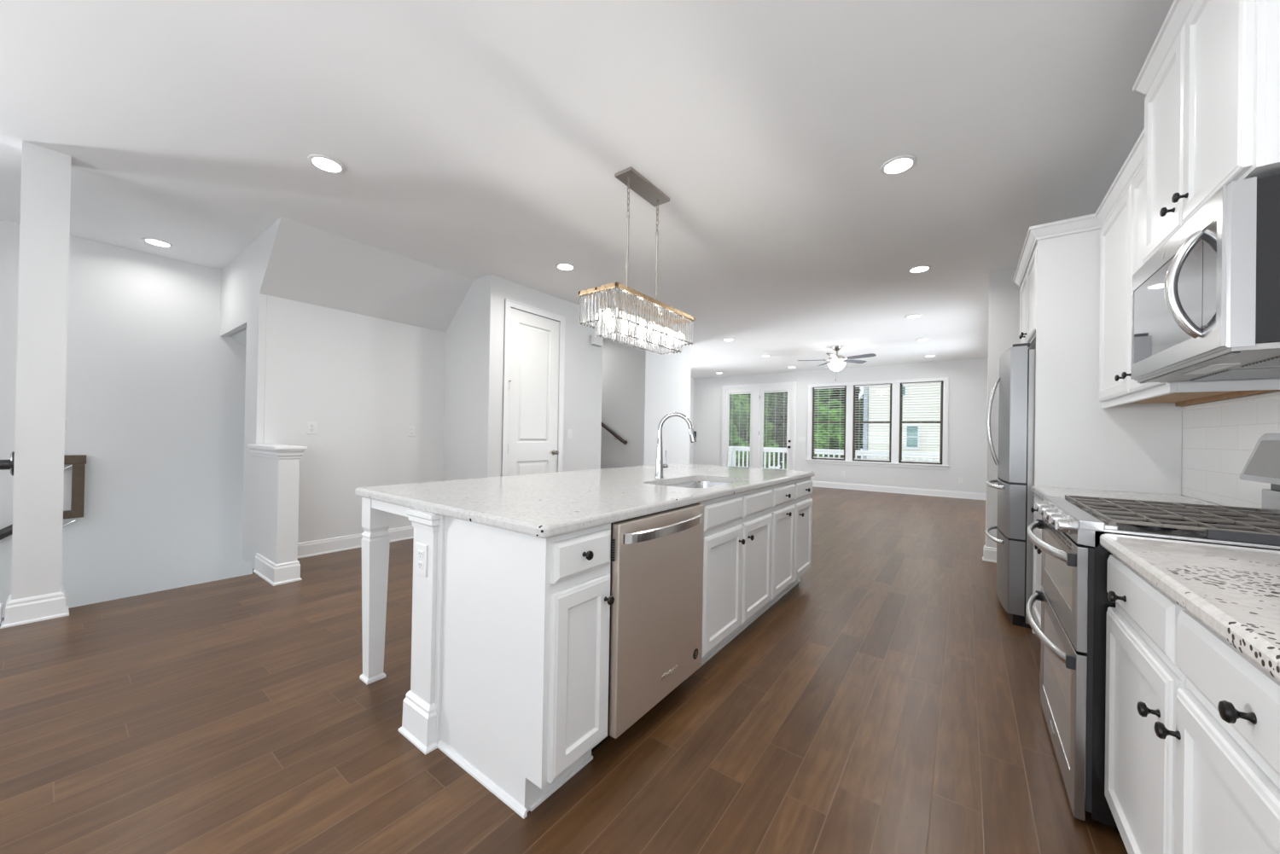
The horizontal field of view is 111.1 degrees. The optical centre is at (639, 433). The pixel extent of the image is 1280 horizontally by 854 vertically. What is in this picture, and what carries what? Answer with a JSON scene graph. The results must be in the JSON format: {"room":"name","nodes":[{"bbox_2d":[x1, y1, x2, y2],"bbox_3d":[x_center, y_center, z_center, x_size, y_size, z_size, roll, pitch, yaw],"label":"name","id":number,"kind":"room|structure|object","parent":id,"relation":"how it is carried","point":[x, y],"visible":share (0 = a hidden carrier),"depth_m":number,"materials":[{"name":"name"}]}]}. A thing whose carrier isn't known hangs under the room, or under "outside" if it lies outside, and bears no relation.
{"room":"kitchen","nodes":[
{"label":"kitchen","id":0,"kind":"room"},
{"bbox_2d":[11,140,71,599],"bbox_3d":[-3.707,-0.300,2.719,0.180,2.870,0.179,1,0,37],"label":"wall column","id":1,"kind":"structure","parent":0,"point":[45,189],"depth_m":2.66,"materials":[{"name":"white paint"}]},
{"bbox_2d":[0,451,14,476],"bbox_3d":[-4.211,0.173,2.047,0.146,0.146,1.486,1,0,37],"label":"guard rail","id":2,"kind":"object","parent":1,"relation":"attached to","point":[4,464],"visible":0.87,"depth_m":2.60,"materials":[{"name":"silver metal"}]},
{"bbox_2d":[0,586,69,628],"bbox_3d":[-3.730,1.060,2.712,0.244,0.150,0.243,1,0,37],"label":"baseboard","id":3,"kind":"structure","parent":1,"relation":"attached to","point":[22,611],"depth_m":2.65,"materials":[{"name":"white wood"}]},
{"bbox_2d":[64,410,69,429],"bbox_3d":[-3.620,-0.083,2.773,0.072,0.116,0.018,1,0,37],"label":"light switch","id":4,"kind":"object","parent":1,"relation":"attached to","point":[66,418],"visible":0.91,"depth_m":2.75,"materials":[{"name":"white plastic"}]},
{"bbox_2d":[229,326,246,348],"bbox_3d":[-3.433,-0.398,4.961,1.330,1.300,1.620,1,0,37],"label":"wall","id":5,"kind":"structure","parent":0,"point":[240,336],"depth_m":4.63,"materials":[{"name":"white paint"}]},
{"bbox_2d":[220,216,299,569],"bbox_3d":[-3.583,-0.291,4.050,2.175,2.870,0.130,1,0,37],"label":"wall","id":6,"kind":"structure","parent":0,"point":[246,280],"depth_m":3.82,"materials":[{"name":"white paint"}]},
{"bbox_2d":[247,443,307,459],"bbox_3d":[-2.993,0.149,3.606,0.762,0.097,0.202,1,0,37],"label":"trim","id":7,"kind":"structure","parent":6,"relation":"on","point":[270,450],"depth_m":3.43,"materials":[{"name":"white wood"}]},
{"bbox_2d":[253,552,302,586],"bbox_3d":[-3.014,1.075,3.604,0.749,0.155,0.178,1,0,37],"label":"baseboard","id":8,"kind":"structure","parent":6,"relation":"attached to","point":[273,573],"depth_m":3.41,"materials":[{"name":"white wood"}]},
{"bbox_2d":[0,219,693,619],"bbox_3d":[-2.824,0.538,7.019,0.120,4.470,14.780,1,0,37],"label":"wall","id":9,"kind":"structure","parent":0,"point":[155,392],"depth_m":4.22,"materials":[{"name":"white paint"}]},
{"bbox_2d":[0,454,86,540],"bbox_3d":[-5.402,0.832,3.356,0.109,1.295,1.431,1,0,37],"label":"stair handrail","id":10,"kind":"object","parent":9,"relation":"attached to","point":[78,462],"visible":0.47,"depth_m":3.86,"materials":[{"name":"brown wood"}]},
{"bbox_2d":[263,295,446,542],"bbox_3d":[-2.848,-0.021,4.540,0.120,2.360,1.650,1,0,37],"label":"wall","id":11,"kind":"structure","parent":0,"point":[363,380],"depth_m":4.37,"materials":[{"name":"white paint"}]},
{"bbox_2d":[307,421,316,434],"bbox_3d":[-3.079,-0.050,4.118,0.009,0.116,0.072,1,0,37],"label":"wall outlet","id":12,"kind":"object","parent":11,"relation":"attached to","point":[311,426],"visible":1,"depth_m":4.12,"materials":[{"name":"white plastic"}]},
{"bbox_2d":[297,525,413,558],"bbox_3d":[-2.791,1.091,4.515,0.024,0.138,1.590,1,0,37],"label":"baseboard","id":13,"kind":"structure","parent":11,"relation":"attached to","point":[350,542],"depth_m":4.31,"materials":[{"name":"white wood"}]},
{"bbox_2d":[407,425,414,436],"bbox_3d":[-2.531,-0.020,4.859,0.009,0.116,0.072,1,0,37],"label":"wall outlet","id":14,"kind":"object","parent":11,"relation":"attached to","point":[410,428],"visible":1,"depth_m":4.86,"materials":[{"name":"white plastic"}]},
{"bbox_2d":[267,219,473,331],"bbox_3d":[-2.554,-1.452,4.348,0.570,0.510,1.650,1,0,37],"label":"wall","id":15,"kind":"structure","parent":0,"point":[316,266],"depth_m":4.19,"materials":[{"name":"white paint"}]},
{"bbox_2d":[442,273,602,481],"bbox_3d":[-2.003,-0.253,6.064,2.320,2.870,1.800,1,0,37],"label":"wall","id":16,"kind":"structure","parent":0,"point":[474,337],"depth_m":4.98,"materials":[{"name":"white paint"}]},
{"bbox_2d":[507,308,559,476],"bbox_3d":[-1.237,-0.103,5.132,0.113,2.563,0.765,1,0,37],"label":"door","id":17,"kind":"structure","parent":16,"relation":"in","point":[533,381],"depth_m":5.14,"materials":[{"name":"white wood"}]},
{"bbox_2d":[501,298,565,476],"bbox_3d":[-1.228,-0.137,5.144,0.022,2.655,0.895,1,0,37],"label":"trim","id":18,"kind":"structure","parent":16,"relation":"attached to","point":[508,303],"depth_m":4.94,"materials":[{"name":"white wood"}]},
{"bbox_2d":[567,429,571,438],"bbox_3d":[-0.892,0.009,5.605,0.018,0.116,0.072,1,0,37],"label":"light switch","id":19,"kind":"object","parent":16,"relation":"attached to","point":[569,431],"visible":1,"depth_m":5.60,"materials":[{"name":"white plastic"}]},
{"bbox_2d":[590,335,602,347],"bbox_3d":[-0.588,-1.248,5.962,0.055,0.123,0.180,1,0,37],"label":"door chime","id":20,"kind":"object","parent":16,"relation":"attached to","point":[597,341],"visible":0.94,"depth_m":5.92,"materials":[{"name":"white plastic"}]},
{"bbox_2d":[0,486,1128,853],"bbox_3d":[0.660,1.279,4.428,8.580,0.120,14.540,1,0,37],"label":"floor","id":21,"kind":"structure","parent":0,"point":[888,701],"depth_m":1.72,"materials":[{"name":"brown wood"}]},
{"bbox_2d":[0,603,2,623],"bbox_3d":[-4.266,1.073,2.051,0.105,0.100,1.454,1,0,37],"label":"trim","id":22,"kind":"structure","parent":21,"relation":"on","point":[1,604],"depth_m":2.61,"materials":[{"name":"white wood"}]},
{"bbox_2d":[359,497,410,685],"bbox_3d":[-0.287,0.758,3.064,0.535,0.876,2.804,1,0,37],"label":"island leg","id":23,"kind":"object","parent":21,"relation":"on","point":[375,514],"visible":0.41,"depth_m":2.08,"materials":[{"name":"white paint"}]},
{"bbox_2d":[398,508,550,819],"bbox_3d":[-0.614,0.745,1.536,0.775,0.876,0.076,1,0,37],"label":"island end panel","id":24,"kind":"object","parent":21,"relation":"on","point":[478,694],"visible":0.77,"depth_m":1.50,"materials":[{"name":"white paint"}]},
{"bbox_2d":[415,541,427,577],"bbox_3d":[-0.846,0.489,1.696,0.078,0.122,0.009,1,0,37],"label":"wall outlet","id":25,"kind":"object","parent":24,"relation":"attached to","point":[421,549],"visible":1,"depth_m":1.69,"materials":[{"name":"white plastic"}]},
{"bbox_2d":[418,550,423,558],"bbox_3d":[-0.847,0.468,1.694,0.034,0.028,0.003,1,0,37],"label":"receptacle","id":26,"kind":"object","parent":25,"relation":"attached to","point":[420,552],"depth_m":1.69,"materials":[{"name":"white plastic"}]},
{"bbox_2d":[418,560,423,570],"bbox_3d":[-0.848,0.510,1.694,0.034,0.028,0.003,1,0,37],"label":"receptacle","id":27,"kind":"object","parent":25,"relation":"attached to","point":[420,562],"depth_m":1.69,"materials":[{"name":"white plastic"}]},
{"bbox_2d":[354,463,814,538],"bbox_3d":[0.040,0.305,2.840,1.342,0.038,2.887,1,0,37],"label":"countertop","id":28,"kind":"structure","parent":24,"relation":"on","point":[546,505],"depth_m":1.98,"materials":[{"name":"white stone"}]},
{"bbox_2d":[654,412,696,478],"bbox_3d":[0.231,0.079,2.828,0.263,0.422,0.081,1,0,4],"label":"kitchen faucet","id":29,"kind":"object","parent":28,"relation":"on","point":[660,466],"visible":1,"depth_m":2.80,"materials":[{"name":"silver metal"}]},
{"bbox_2d":[667,481,730,488],"bbox_3d":[0.359,0.421,2.669,0.440,0.182,0.770,1,0,37],"label":"sink","id":30,"kind":"object","parent":28,"relation":"in","point":[692,484],"visible":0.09,"depth_m":3.00,"materials":[{"name":"silver metal"}]},
{"bbox_2d":[529,523,614,811],"bbox_3d":[-0.419,0.748,1.616,0.661,0.876,0.285,1,0,37],"label":"base cabinet","id":31,"kind":"object","parent":21,"relation":"on","point":[580,600],"visible":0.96,"depth_m":1.42,"materials":[{"name":"white paint"}]},
{"bbox_2d":[591,502,703,752],"bbox_3d":[-0.119,0.757,1.977,0.673,0.864,0.646,1,0,37],"label":"dishwasher","id":32,"kind":"object","parent":21,"relation":"on","point":[656,559],"visible":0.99,"depth_m":1.73,"materials":[{"name":"silver metal"}]},
{"bbox_2d":[685,486,772,680],"bbox_3d":[0.339,0.766,2.640,0.661,0.876,0.954,1,0,37],"label":"base cabinet","id":33,"kind":"object","parent":21,"relation":"on","point":[737,544],"visible":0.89,"depth_m":2.40,"materials":[{"name":"white paint"}]},
{"bbox_2d":[757,477,812,616],"bbox_3d":[0.898,0.780,3.395,0.661,0.876,0.921,1,0,37],"label":"base cabinet","id":34,"kind":"object","parent":21,"relation":"on","point":[791,510],"visible":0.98,"depth_m":3.16,"materials":[{"name":"white paint"}]},
{"bbox_2d":[984,343,1035,628],"bbox_3d":[2.898,0.341,3.031,0.800,1.818,0.900,1,0,37],"label":"refrigerator","id":35,"kind":"object","parent":21,"relation":"on","point":[1017,363],"visible":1,"depth_m":2.83,"materials":[{"name":"grey metal"}]},
{"bbox_2d":[1030,495,1042,628],"bbox_3d":[2.381,0.799,2.173,0.631,0.876,0.948,1,0,37],"label":"base cabinet","id":36,"kind":"object","parent":21,"relation":"on","point":[1037,551],"visible":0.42,"depth_m":2.58,"materials":[{"name":"white paint"}]},
{"bbox_2d":[1030,485,1235,510],"bbox_3d":[2.396,0.342,2.169,0.609,0.038,0.951,1,0,37],"label":"countertop","id":37,"kind":"structure","parent":36,"relation":"on","point":[1039,491],"depth_m":2.31,"materials":[{"name":"white stone"}]},
{"bbox_2d":[1032,227,1182,634],"bbox_3d":[2.699,0.019,2.557,0.593,2.450,0.022,1,0,37],"label":"refrigerator side panel","id":38,"kind":"object","parent":21,"relation":"on","point":[1079,444],"visible":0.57,"depth_m":2.61,"materials":[{"name":"white paint"}]},
{"bbox_2d":[1018,245,1036,349],"bbox_3d":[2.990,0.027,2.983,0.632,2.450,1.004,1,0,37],"label":"upper cabinet","id":39,"kind":"object","parent":38,"relation":"attached to","point":[1028,288],"visible":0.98,"depth_m":3.08,"materials":[{"name":"white paint"}]},
{"bbox_2d":[1012,128,1144,287],"bbox_3d":[2.715,-1.236,2.593,0.637,0.078,2.082,1,0,37],"label":"crown molding","id":40,"kind":"structure","parent":39,"relation":"attached to","point":[1132,165],"depth_m":2.57,"materials":[{"name":"white paint"}]},
{"bbox_2d":[1104,554,1186,853],"bbox_3d":[1.472,0.777,0.944,0.631,0.876,0.515,1,0,37],"label":"base cabinet","id":41,"kind":"object","parent":21,"relation":"on","point":[1143,677],"visible":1,"depth_m":1.07,"materials":[{"name":"white paint"}]},
{"bbox_2d":[1025,432,1279,834],"bbox_3d":[1.823,0.608,1.508,0.737,1.232,0.794,1,0,37],"label":"gas range","id":42,"kind":"object","parent":21,"relation":"on","point":[1073,596],"visible":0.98,"depth_m":1.40,"materials":[{"name":"silver metal"}]},
{"bbox_2d":[1042,495,1279,549],"bbox_3d":[1.856,0.295,1.489,0.642,0.029,0.778,1,0,37],"label":"cooktop","id":43,"kind":"object","parent":42,"relation":"in","point":[1255,528],"depth_m":1.39,"materials":[{"name":"metal"}]},
{"bbox_2d":[1154,610,1279,853],"bbox_3d":[1.090,0.768,0.428,0.631,0.876,0.766,1,0,37],"label":"base cabinet","id":44,"kind":"object","parent":21,"relation":"on","point":[1227,733],"visible":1,"depth_m":0.73,"materials":[{"name":"white paint"}]},
{"bbox_2d":[1099,533,1279,681],"bbox_3d":[1.166,0.313,0.510,0.614,0.038,1.615,1,0,37],"label":"countertop","id":45,"kind":"structure","parent":44,"relation":"on","point":[1234,591],"depth_m":0.87,"materials":[{"name":"white stone"}]},
{"bbox_2d":[0,0,1174,378],"bbox_3d":[0.663,-1.711,4.479,8.700,0.120,14.780,1,0,37],"label":"ceiling","id":46,"kind":"structure","parent":0,"point":[473,139],"depth_m":2.48,"materials":[{"name":"white paint"}]},
{"bbox_2d":[141,237,173,247],"bbox_3d":[-4.397,-1.735,4.001,0.196,0.009,0.196,1,0,37],"label":"recessed light","id":47,"kind":"object","parent":46,"relation":"in","point":[151,241],"visible":1,"depth_m":3.99,"materials":[{"name":"white plastic"}]},
{"bbox_2d":[307,154,345,174],"bbox_3d":[-1.983,-1.700,2.777,0.196,0.009,0.196,1,0,37],"label":"recessed light","id":48,"kind":"object","parent":46,"relation":"in","point":[327,164],"visible":1,"depth_m":2.77,"materials":[{"name":"white plastic"}]},
{"bbox_2d":[555,262,575,270],"bbox_3d":[-0.750,-1.670,4.411,0.196,0.009,0.196,1,0,37],"label":"recessed light","id":49,"kind":"object","parent":46,"relation":"in","point":[563,266],"visible":1,"depth_m":4.39,"materials":[{"name":"white plastic"}]},
{"bbox_2d":[578,166,694,354],"bbox_3d":[0.019,-1.130,2.960,0.306,1.077,0.905,1,0,37],"label":"chandelier","id":50,"kind":"object","parent":46,"relation":"hanging from","point":[616,315],"visible":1,"depth_m":2.81,"materials":[{"name":"clear glass"}]},
{"bbox_2d":[722,338,733,341],"bbox_3d":[1.536,-1.614,7.601,0.196,0.009,0.196,1,0,37],"label":"recessed light","id":51,"kind":"object","parent":46,"relation":"in","point":[724,340],"visible":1,"depth_m":7.59,"materials":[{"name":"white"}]},
{"bbox_2d":[797,346,876,381],"bbox_3d":[3.590,-1.259,8.006,1.305,0.644,1.273,1,0,37],"label":"ceiling fan","id":52,"kind":"object","parent":46,"relation":"hanging from","point":[835,363],"visible":1,"depth_m":7.96,"materials":[{"name":"silver metal"}]},
{"bbox_2d":[879,155,917,175],"bbox_3d":[1.584,-1.639,2.690,0.196,0.009,0.196,1,0,37],"label":"recessed light","id":53,"kind":"object","parent":46,"relation":"in","point":[898,165],"visible":1,"depth_m":2.68,"materials":[{"name":"white plastic"}]},
{"bbox_2d":[905,314,922,318],"bbox_3d":[3.721,-1.585,5.965,0.196,0.009,0.196,1,0,37],"label":"recessed light","id":54,"kind":"object","parent":46,"relation":"in","point":[915,316],"visible":1,"depth_m":5.94,"materials":[{"name":"white plastic"}]},
{"bbox_2d":[907,265,930,273],"bbox_3d":[2.749,-1.610,4.315,0.196,0.009,0.196,1,0,37],"label":"recessed light","id":55,"kind":"object","parent":46,"relation":"in","point":[918,269],"visible":1,"depth_m":4.30,"materials":[{"name":"white plastic"}]},
{"bbox_2d":[916,338,930,341],"bbox_3d":[4.737,-1.561,7.347,0.196,0.009,0.196,1,0,37],"label":"recessed light","id":56,"kind":"object","parent":46,"relation":"in","point":[918,340],"visible":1,"depth_m":7.34,"materials":[{"name":"white plastic"}]},
{"bbox_2d":[600,337,691,469],"bbox_3d":[-0.439,-0.215,8.178,2.320,2.870,1.420,1,0,37],"label":"wall","id":57,"kind":"structure","parent":0,"point":[640,387],"depth_m":7.26,"materials":[{"name":"white paint"}]},
{"bbox_2d":[601,422,627,444],"bbox_3d":[-0.821,-0.304,7.516,1.563,0.965,0.104,1,0,37],"label":"stair handrail","id":58,"kind":"object","parent":57,"relation":"attached to","point":[625,442],"visible":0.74,"depth_m":7.17,"materials":[{"name":"brown wood"}]},
{"bbox_2d":[692,357,988,493],"bbox_3d":[4.597,-0.116,10.672,7.450,2.870,0.140,1,0,37],"label":"wall","id":59,"kind":"structure","parent":0,"point":[968,378],"depth_m":9.79,"materials":[{"name":"white paint"}]},
{"bbox_2d":[728,392,750,466],"bbox_3d":[2.722,-0.021,12.015,0.620,2.160,0.044,1,0,37],"label":"window blind","id":60,"kind":"object","parent":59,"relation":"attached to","point":[747,393],"visible":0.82,"depth_m":12.01,"materials":[{"name":"white plastic"}]},
{"bbox_2d":[723,384,793,470],"bbox_3d":[3.122,0.029,11.699,1.900,2.540,0.139,1,0,37],"label":"door","id":61,"kind":"structure","parent":59,"relation":"in","point":[757,392],"depth_m":11.68,"materials":[{"name":"white paint"}]},
{"bbox_2d":[721,381,796,470],"bbox_3d":[3.105,-0.007,11.675,2.040,2.610,0.018,1,0,37],"label":"trim","id":62,"kind":"structure","parent":59,"relation":"attached to","point":[794,383],"depth_m":11.45,"materials":[{"name":"white paint"}]},
{"bbox_2d":[762,390,787,469],"bbox_3d":[3.518,-0.011,11.425,0.626,2.160,0.044,1,0,37],"label":"window blind","id":63,"kind":"object","parent":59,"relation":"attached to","point":[775,412],"visible":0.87,"depth_m":11.42,"materials":[{"name":"white plastic"}]},
{"bbox_2d":[798,436,805,442],"bbox_3d":[4.053,0.156,10.975,0.160,0.110,0.012,1,0,37],"label":"light switch","id":64,"kind":"object","parent":59,"relation":"attached to","point":[800,439],"visible":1,"depth_m":10.97,"materials":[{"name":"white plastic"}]},
{"bbox_2d":[811,385,846,460],"bbox_3d":[4.614,-0.239,10.695,0.788,1.773,0.056,1,0,37],"label":"window","id":65,"kind":"structure","parent":59,"relation":"in","point":[813,389],"depth_m":10.80,"materials":[{"name":"brown metal"}]},
{"bbox_2d":[813,386,845,459],"bbox_3d":[4.586,-0.252,10.652,0.708,1.730,0.048,1,0,37],"label":"window blind","id":66,"kind":"object","parent":65,"relation":"attached to","point":[829,397],"visible":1,"depth_m":10.64,"materials":[{"name":"white plastic"}]},
{"bbox_2d":[852,384,892,462],"bbox_3d":[5.368,-0.229,10.137,0.807,1.773,0.056,1,0,37],"label":"window","id":67,"kind":"structure","parent":59,"relation":"in","point":[891,386],"depth_m":10.18,"materials":[{"name":"brown metal"}]},
{"bbox_2d":[854,384,890,460],"bbox_3d":[5.338,-0.241,10.096,0.733,1.730,0.048,1,0,37],"label":"window blind","id":68,"kind":"object","parent":67,"relation":"attached to","point":[885,385],"visible":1,"depth_m":10.09,"materials":[{"name":"white plastic"}]},
{"bbox_2d":[805,459,949,470],"bbox_3d":[5.307,0.706,10.057,2.920,0.094,0.130,1,0,37],"label":"trim","id":69,"kind":"structure","parent":59,"relation":"attached to","point":[810,461],"depth_m":9.93,"materials":[{"name":"white paint"}]},
{"bbox_2d":[807,377,948,465],"bbox_3d":[5.351,-0.264,10.099,2.860,1.855,0.148,1,0,37],"label":"trim","id":70,"kind":"structure","parent":59,"relation":"attached to","point":[896,383],"depth_m":9.80,"materials":[{"name":"white paint"}]},
{"bbox_2d":[812,481,986,500],"bbox_3d":[5.646,1.263,9.769,4.420,0.138,0.024,1,0,37],"label":"baseboard","id":71,"kind":"structure","parent":59,"relation":"attached to","point":[976,496],"depth_m":9.66,"materials":[{"name":"white paint"}]},
{"bbox_2d":[898,381,943,465],"bbox_3d":[6.128,-0.219,9.574,0.800,1.773,0.056,1,0,37],"label":"window","id":72,"kind":"structure","parent":59,"relation":"in","point":[901,421],"depth_m":9.52,"materials":[{"name":"brown metal"}]},
{"bbox_2d":[901,381,941,463],"bbox_3d":[6.098,-0.231,9.533,0.725,1.730,0.048,1,0,37],"label":"window blind","id":73,"kind":"object","parent":72,"relation":"attached to","point":[937,382],"visible":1,"depth_m":9.52,"materials":[{"name":"white plastic"}]},
{"bbox_2d":[958,477,962,482],"bbox_3d":[6.619,0.977,9.063,0.072,0.116,0.009,1,0,37],"label":"wall outlet","id":74,"kind":"object","parent":59,"relation":"attached to","point":[960,480],"visible":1,"depth_m":9.06,"materials":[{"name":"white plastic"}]},
{"bbox_2d":[985,266,1028,547],"bbox_3d":[3.795,-0.163,4.175,0.770,2.870,0.100,1,0,37],"label":"wall","id":75,"kind":"structure","parent":0,"point":[1003,301],"depth_m":4.32,"materials":[{"name":"white paint"}]},
{"bbox_2d":[982,545,996,562],"bbox_3d":[3.755,1.202,4.165,0.794,0.138,0.124,1,0,37],"label":"baseboard","id":76,"kind":"structure","parent":75,"relation":"attached to","point":[989,554],"depth_m":4.33,"materials":[{"name":"white paint"}]},
{"bbox_2d":[1181,390,1279,511],"bbox_3d":[3.172,-0.182,2.595,0.132,2.870,14.540,1,0,37],"label":"wall","id":77,"kind":"structure","parent":0,"point":[1219,438],"depth_m":1.98,"materials":[{"name":"white tile"}]},
{"bbox_2d":[1098,165,1279,408],"bbox_3d":[2.486,-0.680,2.059,0.358,1.063,1.048,1,0,37],"label":"upper cabinet","id":78,"kind":"object","parent":77,"relation":"attached to","point":[1121,235],"visible":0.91,"depth_m":2.15,"materials":[{"name":"white paint"}]},
{"bbox_2d":[1132,0,1279,264],"bbox_3d":[1.932,-1.054,1.348,0.411,0.773,0.889,1,0,37],"label":"upper cabinet","id":79,"kind":"object","parent":77,"relation":"attached to","point":[1209,77],"visible":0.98,"depth_m":1.32,"materials":[{"name":"white paint"}]},
{"bbox_2d":[1131,174,1279,383],"bbox_3d":[1.896,-0.423,1.365,0.474,0.448,0.786,1,0,37],"label":"microwave","id":80,"kind":"object","parent":79,"relation":"attached to","point":[1206,305],"visible":1,"depth_m":1.22,"materials":[{"name":"silver metal"}]},
{"bbox_3d":[5.370,1.540,12.073,7.500,0.240,3.000,1,0,37],"label":"deck","id":81,"kind":"object","parent":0,"visible":0},
{"bbox_2d":[728,446,733,466],"bbox_3d":[2.394,0.912,14.261,0.100,0.935,2.800,1,0,37],"label":"deck railing","id":82,"kind":"object","parent":81,"relation":"on","point":[730,447],"visible":0.07,"depth_m":15.27,"materials":[{"name":"white paint"}]},
{"bbox_2d":[732,446,939,470],"bbox_3d":[6.236,0.973,13.234,7.400,0.935,0.100,1,0,37],"label":"deck railing","id":83,"kind":"object","parent":81,"relation":"on","point":[877,453],"visible":0.27,"depth_m":13.48,"materials":[{"name":"white paint"}]},
{"label":"outside","id":84,"kind":"structure","parent":0,"visible":0},
{"bbox_3d":[21.188,4.797,28.714,80.000,0.200,48.500,1,0,37],"label":"ground","id":85,"kind":"structure","parent":84,"visible":0},
{"bbox_2d":[728,392,781,468],"bbox_3d":[4.841,0.868,19.619,2.769,7.173,2.652,1,0,39],"label":"tree","id":86,"kind":"object","parent":85,"relation":"on","point":[734,422],"visible":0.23,"depth_m":19.05,"materials":[{"name":"green plant"}]},
{"bbox_2d":[738,390,786,457],"bbox_3d":[6.190,-0.428,24.675,3.839,9.703,3.142,1,0,1],"label":"tree","id":87,"kind":"object","parent":85,"relation":"on","point":[778,431],"visible":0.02,"depth_m":23.73,"materials":[{"name":"green plant"}]},
{"bbox_2d":[770,392,787,469],"bbox_3d":[9.787,-1.369,28.238,3.402,11.743,3.739,1,0,-25],"label":"tree","id":88,"kind":"object","parent":85,"relation":"on","point":[786,414],"visible":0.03,"depth_m":27.97,"materials":[{"name":"green plant"}]},
{"bbox_2d":[784,388,844,469],"bbox_3d":[7.110,1.186,17.645,2.644,6.863,2.305,1,0,37],"label":"tree","id":89,"kind":"object","parent":85,"relation":"on","point":[833,427],"visible":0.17,"depth_m":16.91,"materials":[{"name":"green plant"}]},
{"bbox_2d":[782,388,860,448],"bbox_3d":[9.188,-0.145,22.369,3.784,9.217,3.246,1,0,37],"label":"tree","id":90,"kind":"object","parent":85,"relation":"on","point":[840,398],"visible":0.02,"depth_m":22.11,"materials":[{"name":"green plant"}]},
{"bbox_2d":[855,387,868,461],"bbox_3d":[12.704,-1.204,26.044,4.032,11.489,3.472,1,0,37],"label":"tree","id":91,"kind":"object","parent":85,"relation":"on","point":[859,427],"visible":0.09,"depth_m":24.93,"materials":[{"name":"green plant"}]},
{"bbox_2d":[862,383,940,465],"bbox_3d":[15.882,-1.559,16.269,12.660,12.200,9.800,1,0,37],"label":"house","id":92,"kind":"structure","parent":85,"relation":"on","point":[875,440],"depth_m":15.41,"materials":[{"name":"beige"}]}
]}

